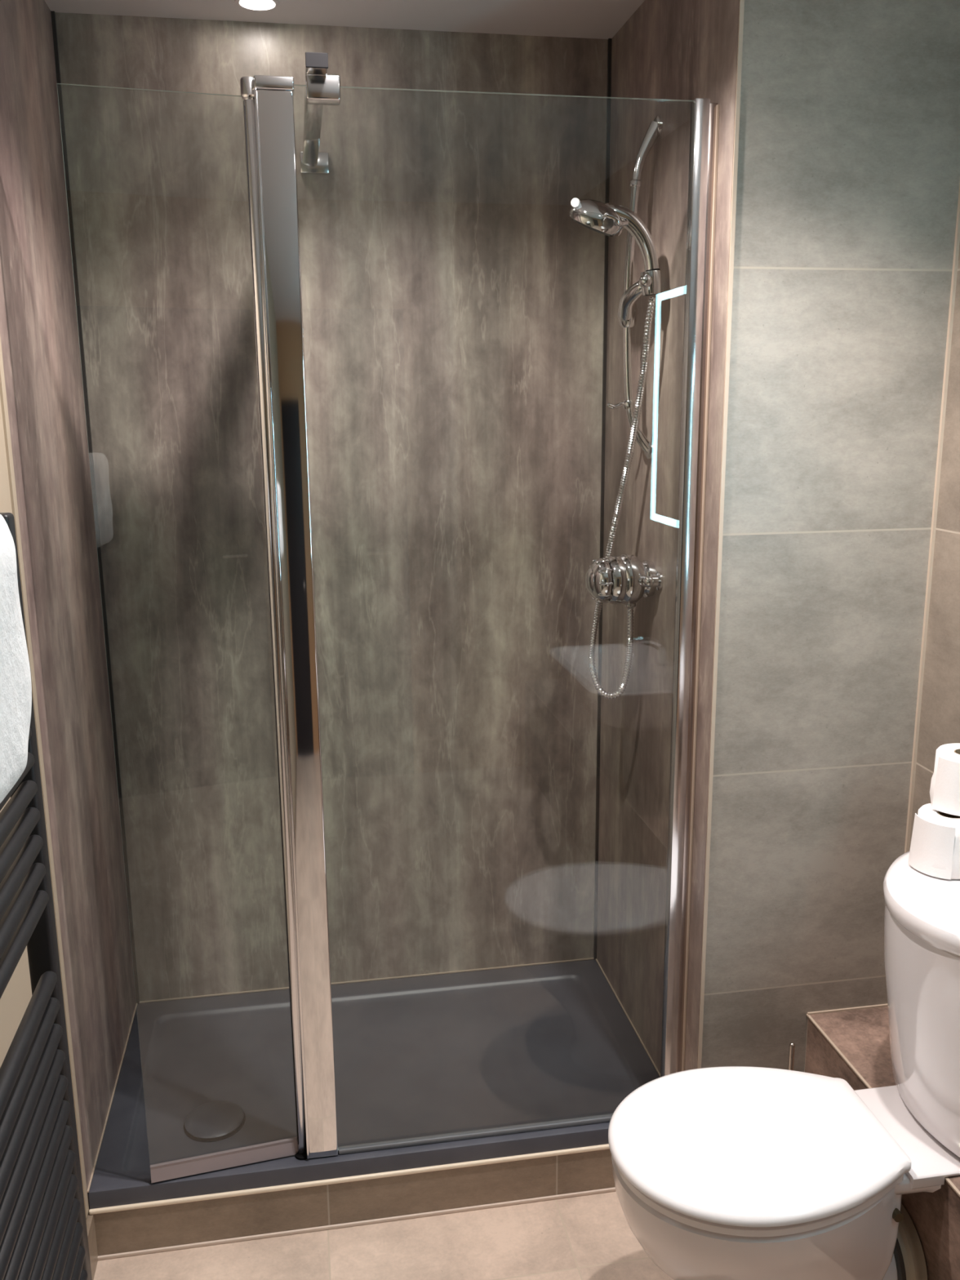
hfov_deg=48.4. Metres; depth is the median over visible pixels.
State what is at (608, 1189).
trim
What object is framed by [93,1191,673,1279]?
floor
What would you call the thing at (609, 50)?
trim
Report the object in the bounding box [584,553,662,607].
shower valve
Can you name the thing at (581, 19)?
ceiling
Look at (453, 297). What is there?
wall
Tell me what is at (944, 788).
toilet roll
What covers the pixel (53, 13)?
trim
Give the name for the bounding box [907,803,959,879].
toilet roll
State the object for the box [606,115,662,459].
shower rail
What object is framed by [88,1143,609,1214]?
trim
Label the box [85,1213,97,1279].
baseboard
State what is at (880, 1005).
trim
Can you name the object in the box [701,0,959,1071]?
tiled wall
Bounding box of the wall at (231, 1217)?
[93,1148,614,1255]
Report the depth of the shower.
2.02 m
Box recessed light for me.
[234,0,279,11]
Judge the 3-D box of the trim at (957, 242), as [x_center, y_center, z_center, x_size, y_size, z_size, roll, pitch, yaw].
[0.843,-0.035,2.018,0.006,2.412,0.006,-3,13,-9]
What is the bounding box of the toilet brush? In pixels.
[787,1042,795,1070]
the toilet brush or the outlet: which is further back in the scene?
the outlet
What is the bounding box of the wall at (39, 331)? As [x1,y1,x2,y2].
[0,0,136,1213]
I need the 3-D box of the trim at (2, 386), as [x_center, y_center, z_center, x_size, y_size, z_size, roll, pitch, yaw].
[-0.760,-0.028,1.790,0.004,2.299,0.022,-3,13,-9]
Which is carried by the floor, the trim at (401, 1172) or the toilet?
the toilet
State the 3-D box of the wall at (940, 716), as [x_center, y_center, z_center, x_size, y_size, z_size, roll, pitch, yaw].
[1.041,0.145,1.194,0.100,2.412,3.400,-3,13,-9]
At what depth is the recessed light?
2.16 m
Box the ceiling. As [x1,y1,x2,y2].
[44,0,644,39]
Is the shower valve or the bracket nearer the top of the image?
the bracket
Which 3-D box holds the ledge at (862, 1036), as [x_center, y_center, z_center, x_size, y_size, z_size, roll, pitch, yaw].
[0.977,1.220,0.986,0.190,0.402,2.568,-3,13,-9]
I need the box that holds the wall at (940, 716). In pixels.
[909,244,959,850]
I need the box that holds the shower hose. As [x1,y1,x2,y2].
[587,297,656,699]
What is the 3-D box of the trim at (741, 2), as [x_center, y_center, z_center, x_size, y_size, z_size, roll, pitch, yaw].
[0.433,-0.017,1.952,0.007,2.412,0.003,-3,13,-9]
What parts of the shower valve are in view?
temperature knob, inlet plate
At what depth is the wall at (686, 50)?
2.24 m
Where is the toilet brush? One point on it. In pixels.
(792, 1046)
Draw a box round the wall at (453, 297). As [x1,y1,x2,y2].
[55,12,608,1003]
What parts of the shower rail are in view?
holder arm, holder knob, wall plate, wall plate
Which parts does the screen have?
swing panel, hinge post, fixed glass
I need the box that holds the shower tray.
[88,960,659,1208]
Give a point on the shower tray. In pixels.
(417, 1056)
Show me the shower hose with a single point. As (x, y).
(648, 322)
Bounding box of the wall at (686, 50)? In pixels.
[596,0,739,1073]
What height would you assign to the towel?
0.232 m
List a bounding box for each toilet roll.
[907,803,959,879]
[929,742,959,816]
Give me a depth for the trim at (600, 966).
2.71 m
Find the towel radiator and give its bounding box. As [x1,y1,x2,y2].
[0,512,92,1279]
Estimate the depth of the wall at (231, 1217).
2.14 m
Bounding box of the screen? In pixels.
[57,52,719,1182]
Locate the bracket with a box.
[640,270,661,295]
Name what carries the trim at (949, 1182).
attached to the ledge at (862, 1036)
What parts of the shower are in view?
mode lever, handle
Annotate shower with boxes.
[568,197,660,271]
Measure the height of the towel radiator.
1.327 m
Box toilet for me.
[608,851,959,1279]
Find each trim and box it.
[0,336,88,1217]
[50,10,139,1004]
[87,957,660,1192]
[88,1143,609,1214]
[97,1186,615,1260]
[593,38,611,959]
[697,0,744,1068]
[806,1013,959,1196]
[807,1004,888,1014]
[904,182,959,853]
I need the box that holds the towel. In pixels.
[0,514,31,803]
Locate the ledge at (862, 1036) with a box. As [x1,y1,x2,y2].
[804,1006,959,1279]
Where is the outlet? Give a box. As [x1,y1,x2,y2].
[624,603,635,607]
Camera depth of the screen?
1.93 m
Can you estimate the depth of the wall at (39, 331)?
2.06 m

